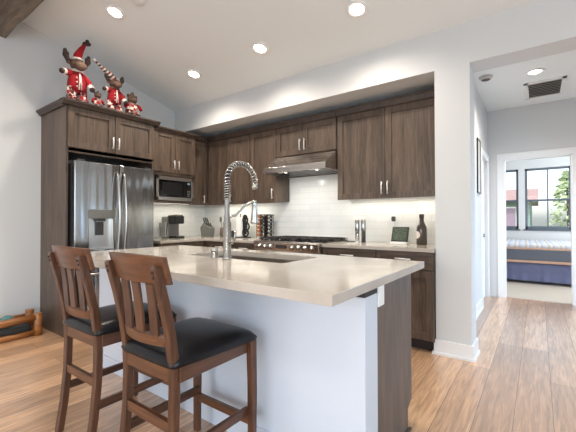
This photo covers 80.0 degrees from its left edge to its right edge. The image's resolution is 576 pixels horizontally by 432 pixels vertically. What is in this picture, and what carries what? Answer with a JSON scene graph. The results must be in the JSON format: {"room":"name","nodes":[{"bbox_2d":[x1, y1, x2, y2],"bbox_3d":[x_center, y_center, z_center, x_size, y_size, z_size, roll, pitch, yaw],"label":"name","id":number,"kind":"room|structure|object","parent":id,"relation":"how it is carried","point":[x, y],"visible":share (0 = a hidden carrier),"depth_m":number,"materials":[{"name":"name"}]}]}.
{"room":"kitchen","nodes":[
{"label":"kitchen","id":0,"kind":"room"},
{"bbox_2d":[0,22,186,317],"bbox_3d":[-3.783,-0.692,2.503,0.150,3.788,8.270,-1,-1,36],"label":"wall","id":1,"kind":"structure","parent":0,"point":[31,79],"depth_m":3.69,"materials":[{"name":"white paint"}]},
{"bbox_2d":[154,126,200,204],"bbox_3d":[-1.696,-0.645,4.705,0.617,0.967,0.741,-1,-1,36],"label":"upper cabinet","id":2,"kind":"object","parent":1,"relation":"attached to","point":[174,150],"visible":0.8,"depth_m":4.53,"materials":[{"name":"brown wood"}]},
{"bbox_2d":[154,175,193,201],"bbox_3d":[-1.687,-0.356,4.698,0.502,0.311,0.577,-1,-1,36],"label":"microwave","id":3,"kind":"object","parent":2,"relation":"in","point":[168,188],"visible":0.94,"depth_m":4.53,"materials":[{"name":"silver metal"}]},
{"bbox_2d":[154,203,204,237],"bbox_3d":[-1.754,0.067,5.134,0.008,0.493,1.293,-1,-1,36],"label":"tile backsplash","id":4,"kind":"structure","parent":1,"relation":"attached to","point":[160,210],"depth_m":5.33,"materials":[{"name":"white tile"}]},
{"bbox_2d":[22,0,537,110],"bbox_3d":[-0.767,-2.158,-0.045,7.750,1.025,7.388,-1,-1,36],"label":"ceiling","id":5,"kind":"structure","parent":0,"point":[153,48],"depth_m":3.43,"materials":[{"name":"paint"}]},
{"bbox_2d":[0,0,43,37],"bbox_3d":[0.063,-2.058,1.175,7.650,0.389,0.363,-1,-1,36],"label":"ceiling beam","id":6,"kind":"structure","parent":5,"relation":"attached to","point":[12,12],"depth_m":3.11,"materials":[{"name":"brown wood"}]},
{"bbox_2d":[104,4,125,19],"bbox_3d":[-1.681,-1.978,3.337,0.190,0.056,0.186,-1,-1,36],"label":"recessed light","id":7,"kind":"object","parent":5,"relation":"in","point":[115,12],"visible":1,"depth_m":3.33,"materials":[{"name":"white plastic"}]},
{"bbox_2d":[131,0,145,5],"bbox_3d":[-1.369,-1.969,3.121,0.140,0.063,0.140,-1,-1,36],"label":"smoke detector","id":8,"kind":"object","parent":5,"relation":"attached to","point":[136,2],"visible":1,"depth_m":3.13,"materials":[{"name":"white plastic"}]},
{"bbox_2d":[186,69,201,78],"bbox_3d":[-1.143,-1.722,4.172,0.190,0.056,0.186,-1,-1,36],"label":"recessed light","id":9,"kind":"object","parent":5,"relation":"in","point":[192,73],"visible":1,"depth_m":4.16,"materials":[{"name":"white plastic"}]},
{"bbox_2d":[251,41,268,54],"bbox_3d":[-0.289,-1.731,3.546,0.190,0.056,0.186,-1,-1,36],"label":"recessed light","id":10,"kind":"object","parent":5,"relation":"in","point":[261,48],"visible":1,"depth_m":3.54,"materials":[{"name":"white plastic"}]},
{"bbox_2d":[346,0,367,17],"bbox_3d":[0.581,-1.743,2.897,0.190,0.056,0.186,-1,-1,36],"label":"recessed light","id":11,"kind":"object","parent":5,"relation":"in","point":[354,8],"visible":1,"depth_m":2.89,"materials":[{"name":"white plastic"}]},
{"bbox_2d":[0,279,575,431],"bbox_3d":[1.110,1.219,2.521,8.000,0.068,14.100,-1,-1,36],"label":"floor","id":12,"kind":"structure","parent":0,"point":[522,378],"depth_m":2.49,"materials":[{"name":"brown wood"}]},
{"bbox_2d":[0,308,42,342],"bbox_3d":[-2.946,1.096,3.149,0.314,0.229,1.114,-1,-1,36],"label":"pet bed","id":13,"kind":"object","parent":12,"relation":"on","point":[28,324],"visible":1,"depth_m":3.40,"materials":[{"name":"orange-brown wood"},{"name":"teal fabric"},{"name":"dark grey fabric"}]},
{"bbox_2d":[0,315,13,320],"bbox_3d":[-2.772,1.034,3.388,0.090,0.104,0.120,-1,-1,36],"label":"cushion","id":14,"kind":"object","parent":13,"relation":"on","point":[7,317],"visible":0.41,"depth_m":3.37,"materials":[{"name":"teal fabric"}]},
{"bbox_2d":[0,323,30,336],"bbox_3d":[-2.950,1.133,3.152,0.180,0.090,0.950,-1,-1,36],"label":"cushion","id":15,"kind":"object","parent":13,"relation":"on","point":[15,329],"depth_m":3.38,"materials":[{"name":"grey fabric"}]},
{"bbox_2d":[36,97,160,336],"bbox_3d":[-2.160,0.030,3.974,0.717,2.372,1.068,-1,-1,36],"label":"tall cabinet","id":16,"kind":"object","parent":12,"relation":"on","point":[71,129],"visible":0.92,"depth_m":3.65,"materials":[{"name":"brown wood"}]},
{"bbox_2d":[59,40,94,102],"bbox_3d":[-2.204,-1.523,3.562,0.212,0.724,0.327,-1,-1,36],"label":"plush moose","id":17,"kind":"object","parent":16,"relation":"on","point":[78,84],"visible":0.96,"depth_m":3.55,"materials":[{"name":"red fabric"}]},
{"bbox_2d":[91,91,104,106],"bbox_3d":[-2.048,-1.267,3.707,0.111,0.188,0.109,0,-1,-11],"label":"plush toy","id":18,"kind":"object","parent":16,"relation":"on","point":[96,100],"visible":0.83,"depth_m":3.69,"materials":[{"name":"red fabric"}]},
{"bbox_2d":[93,58,127,111],"bbox_3d":[-1.998,-1.440,3.853,0.175,0.559,0.351,-1,-1,36],"label":"plush moose","id":19,"kind":"object","parent":16,"relation":"on","point":[114,97],"visible":0.91,"depth_m":3.86,"materials":[{"name":"red fabric"}]},
{"bbox_2d":[124,92,142,116],"bbox_3d":[-1.827,-1.321,4.055,0.180,0.305,0.176,0,-1,-11],"label":"plush toy","id":20,"kind":"object","parent":16,"relation":"on","point":[131,107],"visible":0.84,"depth_m":4.02,"materials":[{"name":"red fabric"}]},
{"bbox_2d":[68,159,153,309],"bbox_3d":[-2.107,0.313,3.920,0.808,1.765,0.864,-1,-1,36],"label":"refrigerator","id":21,"kind":"object","parent":12,"relation":"on","point":[111,207],"visible":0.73,"depth_m":3.66,"materials":[{"name":"grey metal"}]},
{"bbox_2d":[47,245,176,431],"bbox_3d":[-1.006,0.674,1.973,0.457,1.034,0.552,-1,-1,35],"label":"bar stool","id":22,"kind":"object","parent":12,"relation":"on","point":[98,327],"visible":0.77,"depth_m":1.79,"materials":[{"name":"brown wood"}]},
{"bbox_2d":[62,301,176,335],"bbox_3d":[-0.983,0.573,2.007,0.457,0.064,0.472,-1,-1,35],"label":"seat cushion","id":23,"kind":"object","parent":22,"relation":"on","point":[108,323],"depth_m":1.83,"materials":[{"name":"black leather"}]},
{"bbox_2d":[154,241,204,246],"bbox_3d":[-1.445,0.785,4.908,0.760,0.880,1.299,-1,-1,36],"label":"base cabinet","id":24,"kind":"object","parent":12,"relation":"on","point":[196,243],"visible":0.14,"depth_m":4.48,"materials":[{"name":"brown wood"}]},
{"bbox_2d":[154,236,260,243],"bbox_3d":[-1.069,0.324,4.636,1.695,0.034,1.302,-1,-1,36],"label":"countertop","id":25,"kind":"structure","parent":24,"relation":"on","point":[161,240],"depth_m":4.53,"materials":[{"name":"beige stone"}]},
{"bbox_2d":[159,215,184,237],"bbox_3d":[-1.644,0.146,4.844,0.310,0.330,0.263,-1,-1,36],"label":"coffee machine","id":26,"kind":"object","parent":25,"relation":"on","point":[169,226],"visible":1,"depth_m":4.81,"materials":[{"name":"grey plastic"}]},
{"bbox_2d":[169,236,184,237],"bbox_3d":[-1.566,0.295,4.830,0.170,0.030,0.140,-1,-1,36],"label":"drip tray","id":27,"kind":"object","parent":26,"relation":"on","point":[169,236],"depth_m":4.78,"materials":[{"name":"black plastic"}]},
{"bbox_2d":[200,217,214,236],"bbox_3d":[-1.232,0.165,5.256,0.209,0.300,0.110,-1,-1,36],"label":"knife block","id":28,"kind":"object","parent":25,"relation":"on","point":[207,230],"visible":1,"depth_m":5.21,"materials":[{"name":"grey wood"}]},
{"bbox_2d":[220,227,222,236],"bbox_3d":[-0.962,0.243,5.158,0.128,0.140,0.128,-1,-1,36],"label":"utensil crock","id":29,"kind":"object","parent":25,"relation":"on","point":[221,228],"visible":0.4,"depth_m":5.10,"materials":[{"name":"grey ceramic"}]},
{"bbox_2d":[236,214,250,237],"bbox_3d":[-0.637,0.139,4.946,0.285,0.342,0.150,-1,-1,36],"label":"paper towel holder","id":30,"kind":"object","parent":25,"relation":"on","point":[245,223],"visible":1,"depth_m":4.88,"materials":[{"name":"black metal"}]},
{"bbox_2d":[236,217,243,236],"bbox_3d":[-0.692,0.157,4.986,0.128,0.278,0.128,-1,-1,36],"label":"paper towel roll","id":31,"kind":"object","parent":30,"relation":"on","point":[239,224],"visible":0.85,"depth_m":4.93,"materials":[{"name":"white paper"}]},
{"bbox_2d":[256,214,273,238],"bbox_3d":[-0.312,0.142,4.709,0.176,0.328,0.176,-1,-1,36],"label":"spice rack","id":32,"kind":"object","parent":25,"relation":"on","point":[265,218],"visible":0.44,"depth_m":4.67,"materials":[{"name":"black metal"}]},
{"bbox_2d":[105,251,256,431],"bbox_3d":[-0.490,0.669,1.589,0.457,1.034,0.552,-1,-1,36],"label":"bar stool","id":33,"kind":"object","parent":12,"relation":"on","point":[178,352],"visible":1,"depth_m":1.47,"materials":[{"name":"brown wood"}]},
{"bbox_2d":[121,317,256,369],"bbox_3d":[-0.466,0.568,1.623,0.457,0.064,0.472,-1,-1,36],"label":"seat cushion","id":34,"kind":"object","parent":33,"relation":"on","point":[200,340],"depth_m":1.50,"materials":[{"name":"black leather"}]},
{"bbox_2d":[205,241,256,249],"bbox_3d":[-0.595,0.781,4.683,0.989,0.880,0.660,-1,-1,36],"label":"base cabinet","id":35,"kind":"object","parent":12,"relation":"on","point":[248,246],"visible":0.18,"depth_m":4.39,"materials":[{"name":"brown wood"}]},
{"bbox_2d":[99,268,411,431],"bbox_3d":[-0.394,0.758,2.385,2.309,0.876,0.720,-1,-1,36],"label":"kitchen island","id":36,"kind":"object","parent":12,"relation":"on","point":[345,366],"visible":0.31,"depth_m":1.68,"materials":[{"name":"paint"}]},
{"bbox_2d":[91,245,423,306],"bbox_3d":[-0.466,0.299,2.308,2.358,0.040,1.148,-1,-1,36],"label":"island countertop","id":37,"kind":"structure","parent":36,"relation":"on","point":[326,280],"depth_m":1.68,"materials":[{"name":"beige stone"}]},
{"bbox_2d":[211,248,217,257],"bbox_3d":[-0.489,0.247,2.286,0.050,0.065,0.050,-1,-1,36],"label":"soap dispenser","id":38,"kind":"object","parent":37,"relation":"on","point":[214,251],"visible":0.99,"depth_m":2.27,"materials":[{"name":"silver metal"}]},
{"bbox_2d":[222,161,258,259],"bbox_3d":[-0.295,-0.047,2.305,0.114,0.652,0.326,-1,-1,36],"label":"kitchen faucet","id":39,"kind":"object","parent":37,"relation":"on","point":[227,242],"visible":1,"depth_m":2.21,"materials":[{"name":"silver metal"}]},
{"bbox_2d":[218,255,293,262],"bbox_3d":[-0.268,0.425,2.430,0.923,0.209,0.449,-1,-1,36],"label":"sink","id":40,"kind":"object","parent":37,"relation":"in","point":[232,256],"visible":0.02,"depth_m":2.66,"materials":[{"name":"silver metal"}]},
{"bbox_2d":[377,285,383,306],"bbox_3d":[0.426,0.364,1.576,0.008,0.096,0.070,-1,-1,36],"label":"electrical outlet","id":41,"kind":"object","parent":36,"relation":"attached to","point":[380,290],"visible":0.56,"depth_m":1.56,"materials":[{"name":"white plastic"}]},
{"bbox_2d":[254,236,347,254],"bbox_3d":[0.145,0.724,4.090,0.896,0.938,0.727,-1,-1,36],"label":"range","id":42,"kind":"object","parent":12,"relation":"on","point":[293,244],"visible":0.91,"depth_m":3.86,"materials":[{"name":"silver metal"}]},
{"bbox_2d":[275,245,285,248],"bbox_3d":[-0.082,0.345,3.860,0.150,0.040,0.012,-1,-1,36],"label":"clock","id":43,"kind":"object","parent":42,"relation":"on","point":[276,246],"depth_m":3.85,"materials":[{"name":"black glass"}]},
{"bbox_2d":[263,239,346,242],"bbox_3d":[0.171,0.291,4.131,0.888,0.013,0.620,-1,-1,36],"label":"cooktop","id":44,"kind":"object","parent":42,"relation":"in","point":[289,240],"depth_m":3.87,"materials":[{"name":"black metal"}]},
{"bbox_2d":[323,247,376,257],"bbox_3d":[0.774,0.767,3.684,0.587,0.880,0.660,-1,-1,36],"label":"base cabinet","id":45,"kind":"object","parent":12,"relation":"on","point":[367,253],"visible":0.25,"depth_m":3.43,"materials":[{"name":"brown wood"}]},
{"bbox_2d":[322,241,435,252],"bbox_3d":[0.992,0.308,3.543,1.114,0.034,0.637,-1,-1,36],"label":"countertop","id":46,"kind":"structure","parent":45,"relation":"on","point":[412,247],"depth_m":3.35,"materials":[{"name":"beige stone"}]},
{"bbox_2d":[355,220,359,241],"bbox_3d":[0.784,0.168,3.884,0.053,0.255,0.053,-1,-1,36],"label":"grinder","id":47,"kind":"object","parent":46,"relation":"on","point":[357,222],"visible":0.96,"depth_m":3.86,"materials":[{"name":"silver metal"}]},
{"bbox_2d":[361,220,365,241],"bbox_3d":[0.845,0.167,3.839,0.053,0.255,0.053,-1,-1,36],"label":"grinder","id":48,"kind":"object","parent":46,"relation":"on","point":[363,222],"visible":0.97,"depth_m":3.82,"materials":[{"name":"silver metal"}]},
{"bbox_2d":[390,227,409,244],"bbox_3d":[1.162,0.202,3.564,0.170,0.177,0.100,-1,-1,36],"label":"digital display","id":49,"kind":"object","parent":46,"relation":"on","point":[400,235],"visible":0.99,"depth_m":3.55,"materials":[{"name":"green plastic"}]},
{"bbox_2d":[416,214,426,244],"bbox_3d":[1.335,0.134,3.431,0.101,0.306,0.101,-1,-1,36],"label":"bottle","id":50,"kind":"object","parent":46,"relation":"on","point":[421,231],"visible":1,"depth_m":3.40,"materials":[{"name":"brown glass"}]},
{"bbox_2d":[377,250,435,350],"bbox_3d":[1.224,0.762,3.355,0.520,0.880,0.660,-1,-1,36],"label":"base cabinet","id":51,"kind":"object","parent":12,"relation":"on","point":[423,281],"visible":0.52,"depth_m":3.04,"materials":[{"name":"brown wood"}]},
{"bbox_2d":[506,239,570,283],"bbox_3d":[5.185,0.871,6.726,1.680,0.707,1.908,-1,-1,36],"label":"bed","id":52,"kind":"object","parent":12,"relation":"on","point":[527,260],"visible":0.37,"depth_m":6.13,"materials":[{"name":"white fabric"},{"name":"navy fabric"}]},
{"bbox_2d":[506,247,570,262],"bbox_3d":[5.187,0.700,6.731,1.668,0.255,1.899,-1,-1,36],"label":"quilt","id":53,"kind":"object","parent":52,"relation":"on","point":[513,254],"depth_m":6.10,"materials":[{"name":"fabric"}]},
{"bbox_2d":[200,82,433,136],"bbox_3d":[0.075,-1.318,4.420,3.830,0.120,0.333,-1,-1,36],"label":"ceiling","id":54,"kind":"structure","parent":0,"point":[427,86],"depth_m":4.00,"materials":[{"name":"paint"}]},
{"bbox_2d":[175,0,575,345],"bbox_3d":[1.488,-0.270,3.018,7.750,2.936,0.249,-1,-1,36],"label":"wall","id":55,"kind":"structure","parent":0,"point":[449,58],"depth_m":2.95,"materials":[{"name":"white paint"}]},
{"bbox_2d":[187,136,207,204],"bbox_3d":[-1.372,-0.666,5.265,0.463,1.010,0.637,-1,-1,36],"label":"upper cabinet","id":56,"kind":"object","parent":55,"relation":"attached to","point":[201,146],"visible":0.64,"depth_m":5.08,"materials":[{"name":"brown wood"}]},
{"bbox_2d":[206,129,249,204],"bbox_3d":[-0.788,-0.670,5.023,0.850,1.011,0.343,-1,-1,36],"label":"upper cabinet","id":57,"kind":"object","parent":55,"relation":"attached to","point":[225,149],"visible":0.66,"depth_m":4.90,"materials":[{"name":"brown wood"}]},
{"bbox_2d":[248,123,288,202],"bbox_3d":[-0.262,-0.675,4.639,0.449,1.011,0.343,-1,-1,36],"label":"upper cabinet","id":58,"kind":"object","parent":55,"relation":"attached to","point":[271,189],"visible":0.73,"depth_m":4.54,"materials":[{"name":"brown wood"}]},
{"bbox_2d":[274,110,336,157],"bbox_3d":[0.273,-0.968,4.251,0.873,0.435,0.343,-1,-1,36],"label":"upper cabinet","id":59,"kind":"object","parent":55,"relation":"attached to","point":[315,133],"visible":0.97,"depth_m":4.12,"materials":[{"name":"brown wood"}]},
{"bbox_2d":[263,150,337,177],"bbox_3d":[0.210,-0.630,4.159,0.871,0.230,0.558,-1,-1,36],"label":"range hood","id":60,"kind":"object","parent":59,"relation":"attached to","point":[320,163],"visible":0.96,"depth_m":4.00,"materials":[{"name":"silver metal"}]},
{"bbox_2d":[335,89,434,199],"bbox_3d":[1.074,-0.689,3.663,1.103,1.011,0.343,-1,-1,36],"label":"upper cabinet","id":61,"kind":"object","parent":55,"relation":"attached to","point":[386,147],"visible":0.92,"depth_m":3.53,"materials":[{"name":"brown wood"}]},
{"bbox_2d":[432,338,479,362],"bbox_3d":[1.469,1.135,3.000,0.335,0.125,0.278,-1,-1,36],"label":"baseboard","id":62,"kind":"structure","parent":55,"relation":"attached to","point":[463,352],"depth_m":2.89,"materials":[{"name":"paint"}]},
{"bbox_2d":[474,84,487,304],"bbox_3d":[2.247,-0.240,4.235,0.120,2.900,2.613,-1,-1,36],"label":"wall","id":63,"kind":"structure","parent":0,"point":[480,112],"depth_m":4.51,"materials":[{"name":"white paint"}]},
{"bbox_2d":[476,137,480,193],"bbox_3d":[2.442,-0.634,4.390,0.016,0.690,0.280,-1,-1,36],"label":"picture frame","id":64,"kind":"object","parent":63,"relation":"attached to","point":[478,142],"visible":1,"depth_m":4.35,"materials":[{"name":"black plastic"}]},
{"bbox_2d":[478,140,480,191],"bbox_3d":[2.440,-0.634,4.391,0.010,0.650,0.240,-1,-1,36],"label":"print","id":65,"kind":"object","parent":64,"relation":"attached to","point":[479,142],"depth_m":4.41},
{"bbox_2d":[476,298,483,319],"bbox_3d":[2.047,1.141,3.816,0.028,0.130,1.723,-1,-1,36],"label":"baseboard","id":66,"kind":"structure","parent":63,"relation":"attached to","point":[479,307],"depth_m":4.27,"materials":[{"name":"paint"}]},
{"bbox_2d":[482,161,484,296],"bbox_3d":[2.784,0.194,4.900,0.115,2.025,0.690,-1,-1,36],"label":"door","id":67,"kind":"structure","parent":63,"relation":"in","point":[482,161],"depth_m":5.11,"materials":[{"name":"paint"}]},
{"bbox_2d":[480,147,489,306],"bbox_3d":[2.807,0.154,4.880,0.018,2.125,0.865,-1,-1,36],"label":"trim","id":68,"kind":"structure","parent":63,"relation":"attached to","point":[483,153],"depth_m":4.60,"materials":[{"name":"paint"}]},
{"bbox_2d":[474,50,575,111],"bbox_3d":[2.927,-1.656,3.753,1.810,0.082,2.613,-1,-1,36],"label":"ceiling","id":69,"kind":"structure","parent":0,"point":[505,90],"depth_m":4.08,"materials":[{"name":"paint"}]},
{"bbox_2d":[479,74,492,81],"bbox_3d":[2.292,-1.591,3.976,0.140,0.039,0.140,-1,-1,36],"label":"smoke detector","id":70,"kind":"object","parent":69,"relation":"attached to","point":[484,78],"visible":1,"depth_m":3.94,"materials":[{"name":"white plastic"}]},
{"bbox_2d":[525,68,545,75],"bbox_3d":[2.758,-1.607,3.833,0.190,0.012,0.190,-1,-1,36],"label":"recessed light","id":71,"kind":"object","parent":69,"relation":"in","point":[536,71],"visible":1,"depth_m":3.82,"materials":[{"name":"white plastic"}]},
{"bbox_2d":[524,76,566,99],"bbox_3d":[3.234,-1.602,4.329,0.415,0.018,0.660,-1,-1,36],"label":"ceiling vent","id":72,"kind":"object","parent":69,"relation":"in","point":[554,86],"visible":1,"depth_m":4.30,"materials":[{"name":"white plastic"}]},
{"bbox_2d":[488,98,575,296],"bbox_3d":[3.736,-0.236,4.840,1.810,2.900,0.120,-1,-1,36],"label":"wall","id":73,"kind":"structure","parent":0,"point":[547,125],"depth_m":5.02,"materials":[{"name":"white paint"}]},
{"bbox_2d":[497,147,575,305],"bbox_3d":[3.587,0.141,4.945,0.965,2.148,0.160,-1,-1,36],"label":"trim","id":74,"kind":"structure","parent":73,"relation":"attached to","point":[502,159],"depth_m":5.07,"materials":[{"name":"paint"}]},
{"bbox_2d":[506,156,570,240],"bbox_3d":[5.955,-0.134,7.633,5.420,2.750,0.150,-1,-1,36],"label":"wall","id":75,"kind":"structure","parent":0,"point":[521,165],"depth_m":7.87,"materials":[{"name":"white paint"}]},
{"bbox_2d":[506,170,519,230],"bbox_3d":[5.088,-0.371,8.213,0.770,1.420,0.120,-1,-1,36],"label":"window","id":76,"kind":"structure","parent":75,"relation":"in","point":[516,227],"depth_m":8.02,"materials":[{"name":"black metal"}]},
{"bbox_2d":[524,166,570,230],"bbox_3d":[5.813,-0.378,7.684,0.895,1.420,0.120,-1,-1,36],"label":"window","id":77,"kind":"structure","parent":75,"relation":"in","point":[527,228],"depth_m":7.69,"materials":[{"name":"black metal"}]},
{"bbox_3d":[0.220,-0.092,4.602,3.830,2.620,0.150,-1,-1,36],"label":"wall","id":78,"kind":"structure","parent":0,"visible":0},
{"bbox_2d":[205,174,435,243],"bbox_3d":[0.131,-0.221,4.567,3.706,1.047,0.008,-1,-1,36],"label":"tile backsplash","id":79,"kind":"structure","parent":78,"relation":"attached to","point":[314,208],"depth_m":4.28,"materials":[{"name":"white tile"}]},
{"bbox_2d":[391,215,396,225],"bbox_3d":[1.173,0.047,3.793,0.072,0.116,0.008,-1,-1,36],"label":"electrical outlet","id":80,"kind":"object","parent":79,"relation":"attached to","point":[395,222],"visible":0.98,"depth_m":3.79,"materials":[{"name":"white plastic"}]},
{"label":"outside","id":81,"kind":"structure","parent":0,"visible":0},
{"bbox_3d":[23.531,1.884,32.206,80.000,0.200,60.200,-1,-1,36],"label":"ground","id":82,"kind":"structure","parent":81,"visible":0},
{"bbox_2d":[506,189,538,225],"bbox_3d":[12.472,-0.019,25.564,10.000,3.500,9.600,-1,-1,36],"label":"house","id":83,"kind":"structure","parent":82,"relation":"on","point":[531,193],"depth_m":20.18,"materials":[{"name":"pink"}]},
{"bbox_2d":[549,170,568,225],"bbox_3d":[9.479,0.010,11.623,1.234,3.147,1.324,-1,-1,36],"label":"tree","id":84,"kind":"object","parent":82,"relation":"on","point":[563,187],"visible":0.59,"depth_m":11.64,"materials":[{"name":"green plant"}]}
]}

